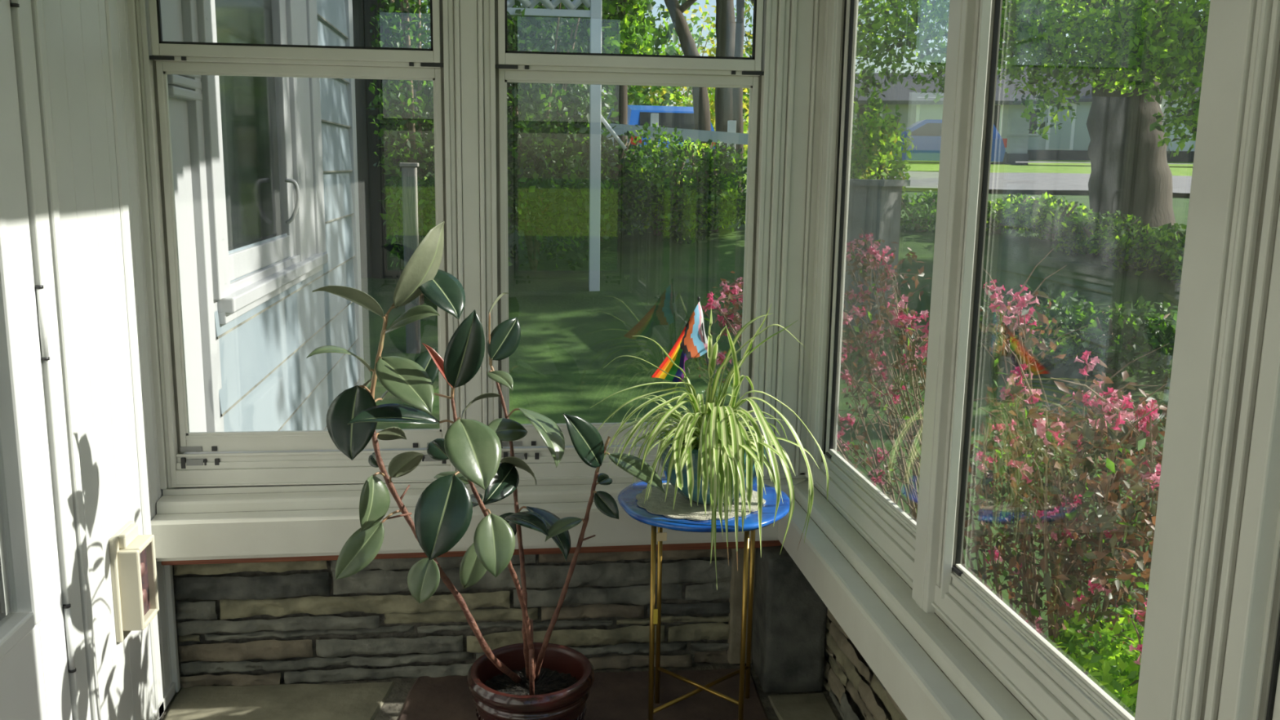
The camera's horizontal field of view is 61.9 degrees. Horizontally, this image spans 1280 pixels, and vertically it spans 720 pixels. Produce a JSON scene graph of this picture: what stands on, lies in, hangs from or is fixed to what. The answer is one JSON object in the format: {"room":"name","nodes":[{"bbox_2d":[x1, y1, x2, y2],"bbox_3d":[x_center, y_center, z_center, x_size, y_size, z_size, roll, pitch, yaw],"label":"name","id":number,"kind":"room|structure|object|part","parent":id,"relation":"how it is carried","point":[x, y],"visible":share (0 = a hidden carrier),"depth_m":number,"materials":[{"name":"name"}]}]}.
{"room":"sunroom","nodes":[
{"label":"sunroom","id":0,"kind":"room"},
{"bbox_2d":[0,0,172,719],"bbox_3d":[-1.117,0.083,0.600,0.166,2.690,4.650,0,10,-7],"label":"wall","id":1,"kind":"structure","parent":0,"point":[88,46],"depth_m":2.56,"materials":[{"name":"white paint"}]},
{"bbox_2d":[0,0,76,719],"bbox_3d":[-1.179,0.116,1.728,0.178,2.080,1.013,0,10,-7],"label":"door","id":2,"kind":"structure","parent":1,"relation":"in","point":[34,682],"depth_m":2.13,"materials":[{"name":"white paint"}]},
{"bbox_2d":[9,0,101,719],"bbox_3d":[-1.179,0.086,1.728,0.036,2.180,1.197,0,10,-7],"label":"trim","id":3,"kind":"structure","parent":1,"relation":"attached to","point":[27,20],"depth_m":2.25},
{"bbox_2d":[108,520,159,642],"bbox_3d":[-1.256,0.548,2.657,0.063,0.265,0.145,0,10,-7],"label":"outlet box","id":4,"kind":"object","parent":1,"relation":"attached to","point":[132,554],"visible":1,"depth_m":2.61,"materials":[{"name":"beige plastic"}]},
{"bbox_3d":[-1.280,0.549,2.654,0.015,0.265,0.145,0,10,-7],"label":"plate","id":5,"kind":"part","parent":4,"relation":"part of","materials":[{"name":"beige plastic"}]},
{"bbox_2d":[140,562,145,576],"bbox_3d":[-1.241,0.521,2.654,0.007,0.034,0.034,0,10,-7],"label":"socket","id":6,"kind":"object","parent":4,"relation":"attached to","point":[142,564],"depth_m":2.66,"materials":[{"name":"red"}]},
{"bbox_2d":[142,589,146,603],"bbox_3d":[-1.242,0.590,2.666,0.007,0.034,0.034,0,10,-7],"label":"socket","id":7,"kind":"object","parent":4,"relation":"attached to","point":[144,591],"depth_m":2.67,"materials":[{"name":"red"}]},
{"bbox_3d":[-1.258,0.554,2.658,0.031,0.180,0.095,0,10,-7],"label":"socket plate","id":8,"kind":"part","parent":4,"relation":"part of","materials":[{"name":"beige plastic"}]},
{"bbox_2d":[148,564,180,719],"bbox_3d":[-1.296,0.802,2.758,0.022,0.400,0.570,0,10,-7],"label":"baseboard","id":9,"kind":"structure","parent":1,"relation":"attached to","point":[175,686],"depth_m":3.01,"materials":[{"name":"grey wood"}]},
{"bbox_2d":[127,0,825,688],"bbox_3d":[-0.404,-0.200,3.055,2.100,2.990,0.186,0,10,-7],"label":"wall","id":10,"kind":"structure","parent":0,"point":[247,624],"depth_m":3.09,"materials":[{"name":"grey stone"}]},
{"bbox_2d":[139,0,455,487],"bbox_3d":[-0.903,-0.618,2.864,0.777,1.954,0.079,0,10,-7],"label":"window","id":11,"kind":"structure","parent":10,"relation":"in","point":[303,457],"depth_m":2.90,"materials":[{"name":"paint"}]},
{"bbox_3d":[-0.892,-1.169,2.741,0.733,0.766,0.022,0,10,-7],"label":"sash","id":12,"kind":"part","parent":11,"relation":"part of","materials":[{"name":"paint"}]},
{"bbox_3d":[-0.900,-0.789,2.828,0.733,0.012,0.038,0,10,-7],"label":"meeting rail","id":13,"kind":"part","parent":11,"relation":"part of","materials":[{"name":"paint"}]},
{"bbox_2d":[160,540,782,564],"bbox_3d":[-0.444,0.530,3.058,1.750,0.052,0.090,0,10,-7],"label":"trim","id":14,"kind":"structure","parent":10,"relation":"attached to","point":[719,545],"depth_m":3.03,"materials":[{"name":"red wood"}]},
{"bbox_2d":[151,472,808,561],"bbox_3d":[-0.382,0.440,3.052,1.890,0.186,0.170,0,10,-7],"label":"trim","id":15,"kind":"structure","parent":10,"relation":"attached to","point":[277,521],"depth_m":2.95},
{"bbox_2d":[489,0,771,479],"bbox_3d":[-0.029,-0.624,2.970,0.764,1.954,0.079,0,10,-7],"label":"window","id":16,"kind":"structure","parent":10,"relation":"in","point":[752,73],"depth_m":2.96,"materials":[{"name":"paint"}]},
{"bbox_3d":[-0.026,-0.796,2.934,0.720,0.012,0.038,0,10,-7],"label":"meeting rail","id":17,"kind":"part","parent":16,"relation":"part of","materials":[{"name":"paint"}]},
{"bbox_3d":[-0.018,-1.175,2.848,0.720,0.766,0.022,0,10,-7],"label":"sash","id":18,"kind":"part","parent":16,"relation":"part of","materials":[{"name":"paint"}]},
{"bbox_2d":[159,662,842,719],"bbox_3d":[-0.157,1.379,0.961,2.060,0.060,4.900,0,10,-7],"label":"floor","id":19,"kind":"structure","parent":0,"point":[615,694],"depth_m":3.03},
{"bbox_2d":[306,221,665,719],"bbox_3d":[-0.394,0.354,2.579,0.783,1.371,0.473,-6,12,-33],"label":"rubber plant","id":20,"kind":"object","parent":19,"relation":"on","point":[527,680],"visible":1,"depth_m":2.45,"materials":[{"name":"green plant"}]},
{"bbox_3d":[-0.441,0.372,2.526,0.371,0.969,0.112,-4,11,-26],"label":"stem","id":21,"kind":"part","parent":20,"relation":"part of","materials":[{"name":"brown plant"}]},
{"bbox_3d":[-0.328,0.446,2.555,0.073,0.811,0.251,10,14,42],"label":"stem","id":22,"kind":"part","parent":20,"relation":"part of","materials":[{"name":"brown plant"}]},
{"bbox_3d":[-0.328,0.418,2.751,0.041,0.793,0.261,-4,11,-25],"label":"stem","id":23,"kind":"part","parent":20,"relation":"part of","materials":[{"name":"brown plant"}]},
{"bbox_3d":[-0.274,0.899,2.691,0.318,0.262,0.318,0,10,-7],"label":"pot","id":24,"kind":"part","parent":20,"relation":"part of","materials":[{"name":"red ceramic"}]},
{"bbox_3d":[-0.267,0.742,2.633,0.014,0.203,0.039,0,10,-7],"label":"stem","id":25,"kind":"part","parent":20,"relation":"part of","materials":[{"name":"brown plant"}]},
{"bbox_3d":[-0.167,0.514,2.674,0.201,0.639,0.080,-2,11,-14],"label":"stem","id":26,"kind":"part","parent":20,"relation":"part of","materials":[{"name":"brown plant"}]},
{"bbox_2d":[617,476,790,719],"bbox_3d":[0.167,0.679,2.893,0.462,0.634,0.461,0,10,-7],"label":"side table","id":27,"kind":"object","parent":19,"relation":"on","point":[626,498],"visible":0.6,"depth_m":2.78,"materials":[{"name":"blue metal"}]},
{"bbox_3d":[0.031,0.713,2.752,0.013,0.615,0.013,2,10,8],"label":"leg","id":28,"kind":"part","parent":27,"relation":"part of","materials":[{"name":"gold metal"}]},
{"bbox_3d":[0.053,0.672,2.979,0.013,0.615,0.013,-3,11,-22],"label":"leg","id":29,"kind":"part","parent":27,"relation":"part of","materials":[{"name":"gold metal"}]},
{"bbox_2d":[635,482,765,520],"bbox_3d":[0.160,0.367,2.819,0.344,0.004,0.334,0,10,-7],"label":"doily","id":30,"kind":"object","parent":27,"relation":"on","point":[655,504],"visible":0.44,"depth_m":2.75,"materials":[{"name":"beige fabric"}]},
{"bbox_2d":[590,305,828,590],"bbox_3d":[0.180,0.194,2.764,0.629,0.678,0.500,0,10,-4],"label":"spider plant","id":31,"kind":"object","parent":30,"relation":"on","point":[708,460],"visible":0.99,"depth_m":2.65,"materials":[{"name":"green plant"}]},
{"bbox_2d":[651,296,714,402],"bbox_3d":[0.125,-0.008,2.778,0.180,0.296,0.099,-9,14,-44],"label":"flag","id":32,"kind":"object","parent":31,"relation":"in","point":[692,342],"visible":0.95,"depth_m":2.81,"materials":[{"name":"multicoloured fabric"}]},
{"bbox_3d":[0.189,0.283,2.809,0.282,0.164,0.282,0,10,-7],"label":"pot","id":33,"kind":"part","parent":31,"relation":"part of","materials":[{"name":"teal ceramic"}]},
{"bbox_3d":[0.270,0.711,2.781,0.013,0.615,0.013,2,10,8],"label":"leg","id":34,"kind":"part","parent":27,"relation":"part of","materials":[{"name":"gold metal"}]},
{"bbox_3d":[0.313,0.669,3.016,0.013,0.615,0.013,2,10,8],"label":"leg","id":35,"kind":"part","parent":27,"relation":"part of","materials":[{"name":"gold metal"}]},
{"bbox_2d":[751,545,827,692],"bbox_3d":[0.439,0.748,3.157,0.181,0.418,0.193,0,10,-7],"label":"stone block","id":36,"kind":"object","parent":19,"relation":"on","point":[788,625],"visible":0.7,"depth_m":3.08,"materials":[{"name":"stone"}]},
{"bbox_2d":[804,0,1279,719],"bbox_3d":[0.817,0.205,0.927,0.126,2.990,4.780,0,10,-7],"label":"wall","id":37,"kind":"structure","parent":0,"point":[1216,544],"depth_m":1.35,"materials":[{"name":"white wood"}]},
{"bbox_2d":[813,0,916,584],"bbox_3d":[0.591,-0.535,2.528,0.050,1.954,0.797,0,10,-7],"label":"window","id":38,"kind":"structure","parent":37,"relation":"in","point":[884,523],"depth_m":2.87,"materials":[{"name":"paint"}]},
{"bbox_2d":[777,480,1041,719],"bbox_3d":[0.740,0.832,0.977,0.170,0.176,4.632,0,10,-7],"label":"trim","id":39,"kind":"structure","parent":37,"relation":"attached to","point":[931,672],"depth_m":2.26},
{"bbox_2d":[931,0,1134,719],"bbox_3d":[0.694,-0.382,1.694,0.050,1.954,0.754,0,10,-7],"label":"window","id":40,"kind":"structure","parent":37,"relation":"in","point":[1042,676],"depth_m":1.96,"materials":[{"name":"paint"}]},
{"bbox_2d":[1257,550,1279,719],"bbox_3d":[0.808,-0.211,0.761,0.050,1.954,0.808,0,10,-7],"label":"window","id":41,"kind":"structure","parent":37,"relation":"in","point":[1269,705],"depth_m":1.26,"materials":[{"name":"paint"}]},
{"bbox_3d":[0.814,-0.238,0.757,0.016,1.838,0.774,0,10,-7],"label":"sash","id":42,"kind":"part","parent":41,"relation":"part of","materials":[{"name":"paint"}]},
{"label":"outside","id":43,"kind":"structure","parent":0,"visible":0},
{"bbox_2d":[1015,161,1190,164],"bbox_3d":[27.235,-5.971,32.984,31.124,0.086,4.623,9,13,38],"label":"footpath","id":44,"kind":"structure","parent":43,"point":[1015,162],"depth_m":40.21,"materials":[{"name":"concrete"}]},
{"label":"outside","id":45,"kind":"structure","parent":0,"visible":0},
{"bbox_2d":[360,146,1193,650],"bbox_3d":[0.005,-0.332,-0.060,280.000,4.349,280.000,0,10,-7],"label":"lawn","id":46,"kind":"structure","parent":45,"point":[651,286],"depth_m":9.30,"materials":[{"name":"green plant"}]},
{"bbox_2d":[160,0,364,432],"bbox_3d":[-3.464,-1.473,4.342,4.595,5.254,3.680,0,10,-7],"label":"house","id":47,"kind":"structure","parent":46,"relation":"on","point":[265,168],"depth_m":4.00,"materials":[{"name":"blue"}]},
{"bbox_3d":[-1.397,-1.397,3.689,0.007,2.010,1.080,0,10,-7],"label":"pane","id":48,"kind":"part","parent":47,"relation":"part of","materials":[{"name":"clear glass"}]},
{"bbox_2d":[351,0,417,279],"bbox_3d":[-2.616,-2.492,10.640,0.938,4.000,2.100,0,10,-7],"label":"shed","id":49,"kind":"object","parent":46,"relation":"on","point":[375,260],"visible":0.14,"depth_m":9.92,"materials":[{"name":"wood"}]},
{"bbox_2d":[367,0,435,305],"bbox_3d":[-1.916,-2.197,9.199,0.943,3.610,0.743,-4,12,-27],"label":"climbing shrub","id":50,"kind":"object","parent":46,"relation":"on","point":[413,139],"visible":0.51,"depth_m":9.05,"materials":[{"name":"green plant"}]},
{"bbox_3d":[-2.017,-1.987,9.189,0.271,3.198,0.468,0,10,-7],"label":"stem","id":51,"kind":"part","parent":50,"relation":"part of","materials":[{"name":"green plant"}]},
{"bbox_2d":[399,162,421,353],"bbox_3d":[-1.801,-0.750,8.413,0.140,1.585,0.120,0,10,-7],"label":"post","id":52,"kind":"object","parent":46,"relation":"on","point":[409,171],"visible":0.74,"depth_m":8.32,"materials":[{"name":"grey wood"}]},
{"bbox_2d":[414,0,434,159],"bbox_3d":[-5.542,-7.974,23.508,4.796,7.843,5.092,0,10,-7],"label":"thicket","id":53,"kind":"object","parent":46,"relation":"on","point":[427,13],"visible":0.02,"depth_m":23.23,"materials":[{"name":"green plant"}]},
{"bbox_2d":[379,173,520,270],"bbox_3d":[-1.676,-1.111,9.694,1.196,1.165,1.275,4,11,15],"label":"shrub","id":54,"kind":"object","parent":46,"relation":"on","point":[387,216],"visible":0.06,"depth_m":9.51,"materials":[{"name":"green plant"}]},
{"bbox_2d":[506,0,620,271],"bbox_3d":[-0.975,-2.384,10.236,1.598,3.126,2.054,0,10,-7],"label":"shrub","id":55,"kind":"object","parent":46,"relation":"on","point":[545,160],"visible":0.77,"depth_m":10.12,"materials":[{"name":"green plant"}]},
{"bbox_3d":[-1.028,-2.080,10.248,0.937,2.522,0.627,0,10,-7],"label":"stem","id":56,"kind":"part","parent":55,"relation":"part of","materials":[{"name":"green plant"}]},
{"bbox_2d":[506,0,626,291],"bbox_3d":[-0.716,-2.236,9.727,1.202,3.592,0.131,0,10,-7],"label":"post","id":57,"kind":"object","parent":46,"relation":"on","point":[594,14],"visible":0.41,"depth_m":9.71,"materials":[{"name":"white paint"}]},
{"bbox_3d":[-0.816,-3.537,9.460,0.806,0.940,0.092,0,10,-7],"label":"lattice panel","id":58,"kind":"part","parent":57,"relation":"part of","materials":[{"name":"white paint"}]},
{"bbox_3d":[-0.409,-2.221,9.751,0.100,3.562,0.100,0,10,-7],"label":"post","id":59,"kind":"part","parent":57,"relation":"part of","materials":[{"name":"white paint"}]},
{"bbox_2d":[533,0,656,154],"bbox_3d":[-0.810,-4.548,17.348,2.157,4.308,1.916,0,10,-7],"label":"tree","id":60,"kind":"object","parent":46,"relation":"on","point":[620,34],"visible":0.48,"depth_m":16.95,"materials":[{"name":"green plant"}]},
{"bbox_2d":[551,136,658,242],"bbox_3d":[-0.460,-1.849,11.368,1.280,1.256,1.569,0,10,-7],"label":"round shrub","id":61,"kind":"object","parent":46,"relation":"on","point":[622,189],"visible":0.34,"depth_m":11.01,"materials":[{"name":"green plant"}]},
{"bbox_3d":[-0.344,-1.811,11.536,0.300,1.125,0.838,-9,14,-44],"label":"stem","id":62,"kind":"part","parent":61,"relation":"part of","materials":[{"name":"green plant"}]},
{"bbox_2d":[506,0,704,119],"bbox_3d":[-1.181,-7.823,26.030,5.506,6.632,4.322,0,10,-7],"label":"thicket","id":63,"kind":"object","parent":46,"relation":"on","point":[665,35],"visible":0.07,"depth_m":25.38,"materials":[{"name":"green plant"}]},
{"bbox_2d":[600,105,715,176],"bbox_3d":[0.166,-4.433,22.033,1.760,1.455,4.260,-2,11,-13],"label":"car","id":64,"kind":"object","parent":46,"relation":"on","point":[671,117],"visible":0.09,"depth_m":20.21,"materials":[{"name":"blue paint"}]},
{"bbox_2d":[630,136,641,144],"bbox_3d":[-0.095,-4.148,19.927,0.220,0.250,0.180,-2,11,-13],"label":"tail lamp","id":65,"kind":"object","parent":64,"relation":"attached to","point":[632,139],"depth_m":19.84,"materials":[{"name":"red plastic"}]},
{"bbox_2d":[577,111,747,192],"bbox_3d":[0.547,-2.280,12.930,2.665,1.416,0.208,1,10,2],"label":"rail fence","id":66,"kind":"object","parent":46,"relation":"on","point":[730,137],"visible":0.2,"depth_m":12.75,"materials":[{"name":"white paint"}]},
{"bbox_3d":[0.167,-2.289,12.999,0.090,1.398,0.090,0,10,-7],"label":"post","id":67,"kind":"part","parent":66,"relation":"part of","materials":[{"name":"white paint"}]},
{"bbox_3d":[0.555,-2.698,12.770,2.555,0.283,0.040,1,10,2],"label":"rail","id":68,"kind":"part","parent":66,"relation":"part of","materials":[{"name":"white paint"}]},
{"bbox_3d":[0.557,-2.358,12.830,2.567,0.251,0.040,1,10,2],"label":"rail","id":69,"kind":"part","parent":66,"relation":"part of","materials":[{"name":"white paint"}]},
{"bbox_3d":[1.098,-2.234,12.963,0.090,1.318,0.090,0,10,-7],"label":"post","id":70,"kind":"part","parent":66,"relation":"part of","materials":[{"name":"white paint"}]},
{"bbox_2d":[602,121,746,244],"bbox_3d":[0.222,-1.915,11.551,1.643,1.345,1.358,7,12,31],"label":"shrub","id":71,"kind":"object","parent":46,"relation":"on","point":[660,215],"visible":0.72,"depth_m":11.40,"materials":[{"name":"green plant"}]},
{"bbox_3d":[0.346,-1.864,11.872,0.426,1.041,0.449,0,10,-7],"label":"stem","id":72,"kind":"part","parent":71,"relation":"part of","materials":[{"name":"green plant"}]},
{"bbox_2d":[601,0,751,122],"bbox_3d":[1.211,-8.369,32.293,4.911,5.156,4.045,0,10,-7],"label":"shrub","id":73,"kind":"object","parent":46,"relation":"on","point":[673,98],"visible":0.14,"depth_m":31.70,"materials":[{"name":"green plant"}]},
{"bbox_3d":[1.277,-7.867,32.376,2.563,4.141,1.765,7,12,32],"label":"stem","id":74,"kind":"part","parent":73,"relation":"part of","materials":[{"name":"green plant"}]},
{"bbox_2d":[663,0,712,151],"bbox_3d":[0.080,-5.038,16.432,3.612,5.656,3.314,0,10,-7],"label":"leaning tree","id":75,"kind":"object","parent":46,"relation":"on","point":[701,108],"visible":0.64,"depth_m":16.32,"materials":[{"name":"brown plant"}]},
{"bbox_2d":[667,128,712,185],"bbox_3d":[0.770,-2.732,15.260,0.776,1.126,0.862,3,10,11],"label":"shrub","id":76,"kind":"object","parent":46,"relation":"on","point":[691,144],"visible":0.05,"depth_m":15.04,"materials":[{"name":"green plant"}]},
{"bbox_2d":[671,142,747,231],"bbox_3d":[0.854,-1.898,11.853,1.145,1.038,1.206,0,10,-7],"label":"shrub","id":77,"kind":"object","parent":46,"relation":"on","point":[735,206],"visible":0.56,"depth_m":11.57,"materials":[{"name":"green plant"}]},
{"bbox_3d":[0.687,-1.843,11.768,0.365,0.956,0.631,2,10,9],"label":"stem","id":78,"kind":"part","parent":77,"relation":"part of","materials":[{"name":"green plant"}]},
{"bbox_2d":[677,86,748,161],"bbox_3d":[1.827,-5.568,25.998,2.435,2.355,2.531,0,10,-7],"label":"shrub","id":79,"kind":"object","parent":46,"relation":"on","point":[712,100],"visible":0.04,"depth_m":25.43,"materials":[{"name":"green plant"}]},
{"bbox_3d":[1.673,-5.435,25.725,1.432,2.186,1.059,2,10,8],"label":"stem","id":80,"kind":"part","parent":79,"relation":"part of","materials":[{"name":"plant"}]},
{"bbox_2d":[715,0,735,177],"bbox_3d":[1.728,-7.037,18.730,4.152,8.764,5.195,7,12,29],"label":"tree","id":81,"kind":"object","parent":46,"relation":"on","point":[725,26],"visible":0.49,"depth_m":18.15,"materials":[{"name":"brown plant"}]},
{"bbox_2d":[732,0,753,195],"bbox_3d":[1.759,-4.056,15.625,0.808,4.096,0.939,3,10,11],"label":"tree","id":82,"kind":"object","parent":46,"relation":"on","point":[737,93],"visible":0.35,"depth_m":15.42,"materials":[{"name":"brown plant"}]},
{"bbox_2d":[707,0,860,151],"bbox_3d":[4.727,-10.263,38.809,5.725,6.293,6.646,0,10,-7],"label":"thicket","id":83,"kind":"object","parent":46,"relation":"on","point":[747,50],"visible":0.03,"depth_m":38.04,"materials":[{"name":"green plant"}]},
{"bbox_2d":[842,178,910,332],"bbox_3d":[1.902,-0.658,9.179,0.375,1.769,0.617,-9,14,-42],"label":"wall","id":84,"kind":"structure","parent":46,"relation":"on","point":[874,206],"depth_m":8.92,"materials":[{"name":"grey concrete"}]},
{"bbox_2d":[849,98,916,198],"bbox_3d":[2.747,-2.289,12.550,1.177,1.524,1.382,0,10,-7],"label":"bush","id":85,"kind":"object","parent":46,"relation":"on","point":[870,146],"visible":0.46,"depth_m":12.19,"materials":[{"name":"green plant"}]},
{"bbox_3d":[2.836,-2.192,12.554,0.370,1.334,0.688,0,10,-7],"label":"stem","id":86,"kind":"part","parent":85,"relation":"part of","materials":[{"name":"green plant"}]},
{"bbox_2d":[900,190,937,231],"bbox_3d":[3.232,-1.633,11.912,0.975,0.520,1.127,0,10,-7],"label":"shrub","id":87,"kind":"object","parent":46,"relation":"on","point":[926,207],"visible":0.56,"depth_m":11.86,"materials":[{"name":"green plant"}]},
{"bbox_2d":[687,228,1169,698],"bbox_3d":[0.831,0.366,3.888,1.258,1.625,3.682,0,10,-7],"label":"flowering shrub","id":88,"kind":"object","parent":46,"relation":"on","point":[1101,557],"visible":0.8,"depth_m":3.03,"materials":[{"name":"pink plant"}]},
{"bbox_2d":[873,119,1007,168],"bbox_3d":[8.399,-6.280,31.303,4.260,1.455,1.760,2,10,5],"label":"car","id":89,"kind":"object","parent":46,"relation":"on","point":[926,134],"visible":0.18,"depth_m":30.45,"materials":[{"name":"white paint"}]},
{"bbox_2d":[1002,138,1007,147],"bbox_3d":[10.338,-6.181,30.400,0.180,0.250,0.220,2,10,5],"label":"tail lamp","id":90,"kind":"object","parent":89,"relation":"attached to","point":[1004,140],"depth_m":30.28,"materials":[{"name":"red plastic"}]},
{"bbox_2d":[851,72,1044,164],"bbox_3d":[12.163,-9.953,45.392,8.300,4.400,6.800,3,10,11],"label":"house","id":91,"kind":"structure","parent":46,"relation":"on","point":[913,107],"depth_m":42.32,"materials":[{"name":"grey"}]},
{"bbox_3d":[9.172,-9.691,42.865,0.900,1.100,0.025,3,10,11],"label":"pane","id":92,"kind":"part","parent":91,"relation":"part of","materials":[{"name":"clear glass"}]},
{"bbox_3d":[11.581,-9.358,42.488,1.200,2.150,0.080,3,10,11],"label":"door frame","id":93,"kind":"part","parent":91,"relation":"part of","materials":[{"name":"white paint"}]},
{"bbox_3d":[11.571,-9.301,42.454,0.900,1.950,0.030,3,10,11],"label":"door","id":94,"kind":"part","parent":91,"relation":"part of","materials":[{"name":"grey"}]},
{"bbox_3d":[13.685,-9.468,42.006,0.900,1.100,0.025,3,10,11],"label":"pane","id":95,"kind":"part","parent":91,"relation":"part of","materials":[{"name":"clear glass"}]},
{"bbox_2d":[986,192,1033,234],"bbox_3d":[3.897,-1.586,11.719,0.937,0.504,1.438,3,10,9],"label":"shrub","id":96,"kind":"object","parent":46,"relation":"on","point":[997,211],"visible":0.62,"depth_m":11.38,"materials":[{"name":"green plant"}]},
{"bbox_2d":[853,0,1210,226],"bbox_3d":[5.915,-6.139,11.646,8.998,10.202,8.252,5,11,22],"label":"street tree","id":97,"kind":"object","parent":46,"relation":"on","point":[1131,174],"visible":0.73,"depth_m":10.64,"materials":[{"name":"green plant"}]},
{"bbox_2d":[997,62,1101,159],"bbox_3d":[20.626,-11.726,51.891,6.400,5.200,6.800,5,11,23],"label":"house","id":98,"kind":"structure","parent":46,"relation":"on","point":[1071,141],"depth_m":49.22,"materials":[{"name":"grey"}]},
{"bbox_3d":[18.042,-11.119,49.736,0.900,1.100,0.025,5,11,23],"label":"pane","id":99,"kind":"part","parent":98,"relation":"part of","materials":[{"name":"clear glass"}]},
{"bbox_3d":[19.435,-10.780,49.239,1.200,2.150,0.080,5,11,23],"label":"door frame","id":100,"kind":"part","parent":98,"relation":"part of","materials":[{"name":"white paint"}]},
{"bbox_3d":[19.416,-10.723,49.207,0.900,1.950,0.030,5,11,23],"label":"door","id":101,"kind":"part","parent":98,"relation":"part of","materials":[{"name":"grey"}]},
{"bbox_2d":[1004,191,1095,241],"bbox_3d":[4.256,-1.467,11.082,0.945,0.564,1.020,0,10,-7],"label":"shrub","id":102,"kind":"object","parent":46,"relation":"on","point":[1045,210],"visible":0.73,"depth_m":10.96,"materials":[{"name":"green plant"}]},
{"bbox_3d":[4.234,-1.416,11.121,0.371,0.450,0.612,0,10,-7],"label":"stem","id":103,"kind":"part","parent":102,"relation":"part of","materials":[{"name":"green plant"}]},
{"bbox_2d":[977,284,1152,367],"bbox_3d":[3.170,-0.255,8.284,1.600,0.634,1.231,0,10,-7],"label":"hedge","id":104,"kind":"object","parent":46,"relation":"on","point":[1066,318],"visible":0.28,"depth_m":8.05,"materials":[{"name":"green plant"}]},
{"bbox_3d":[3.250,-0.219,8.477,0.886,0.496,0.488,5,11,21],"label":"stem","id":105,"kind":"part","parent":104,"relation":"part of","materials":[{"name":"green plant"}]},
{"bbox_2d":[980,294,1177,382],"bbox_3d":[3.499,-0.136,7.785,1.443,0.678,1.636,-6,12,-33],"label":"hedge","id":106,"kind":"object","parent":46,"relation":"on","point":[1138,330],"visible":0.66,"depth_m":7.50,"materials":[{"name":"green plant"}]},
{"bbox_3d":[3.637,-0.078,7.873,0.393,0.538,0.886,8,12,33],"label":"stem","id":107,"kind":"part","parent":106,"relation":"part of","materials":[{"name":"green plant"}]},
{"bbox_2d":[1044,602,1146,717],"bbox_3d":[1.088,1.010,2.357,0.324,0.908,1.089,0,10,-2],"label":"boxwood shrub","id":108,"kind":"object","parent":46,"relation":"on","point":[1113,670],"visible":0.52,"depth_m":2.32,"materials":[{"name":"green plant"}]},
{"bbox_2d":[1050,209,1168,257],"bbox_3d":[4.584,-1.238,10.570,0.918,0.506,1.245,-8,14,-41],"label":"shrub","id":109,"kind":"object","parent":46,"relation":"on","point":[1117,223],"visible":0.56,"depth_m":10.53,"materials":[{"name":"green plant"}]},
{"bbox_3d":[4.622,-1.218,10.691,0.578,0.426,0.419,3,11,12],"label":"stem","id":110,"kind":"part","parent":109,"relation":"part of","materials":[{"name":"green plant"}]},
{"bbox_2d":[1079,222,1186,275],"bbox_3d":[4.796,-1.040,10.061,0.979,0.541,1.131,-9,14,-44],"label":"shrub","id":111,"kind":"object","parent":46,"relation":"on","point":[1133,255],"visible":0.66,"depth_m":9.95,"materials":[{"name":"green plant"}]},
{"bbox_3d":[4.872,-0.993,9.985,0.585,0.450,0.425,5,11,20],"label":"stem","id":112,"kind":"part","parent":111,"relation":"part of","materials":[{"name":"green plant"}]},
{"bbox_2d":[1141,233,1185,287],"bbox_3d":[5.031,-0.858,9.496,0.903,0.555,1.148,0,10,-7],"label":"shrub","id":113,"kind":"object","parent":46,"relation":"on","point":[1175,260],"visible":0.22,"depth_m":9.56,"materials":[{"name":"green plant"}]},
{"bbox_2d":[1159,48,1199,162],"bbox_3d":[27.384,-11.082,47.656,7.800,5.700,6.800,5,11,21],"label":"house","id":114,"kind":"structure","parent":46,"relation":"on","point":[1182,157],"depth_m":46.26,"materials":[{"name":"white"}]},
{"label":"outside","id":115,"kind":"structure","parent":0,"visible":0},
{"bbox_2d":[883,170,1191,193],"bbox_3d":[15.088,-3.047,19.016,31.417,0.336,12.071,9,13,37],"label":"street","id":116,"kind":"structure","parent":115,"point":[997,180],"depth_m":23.58,"materials":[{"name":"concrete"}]}
]}

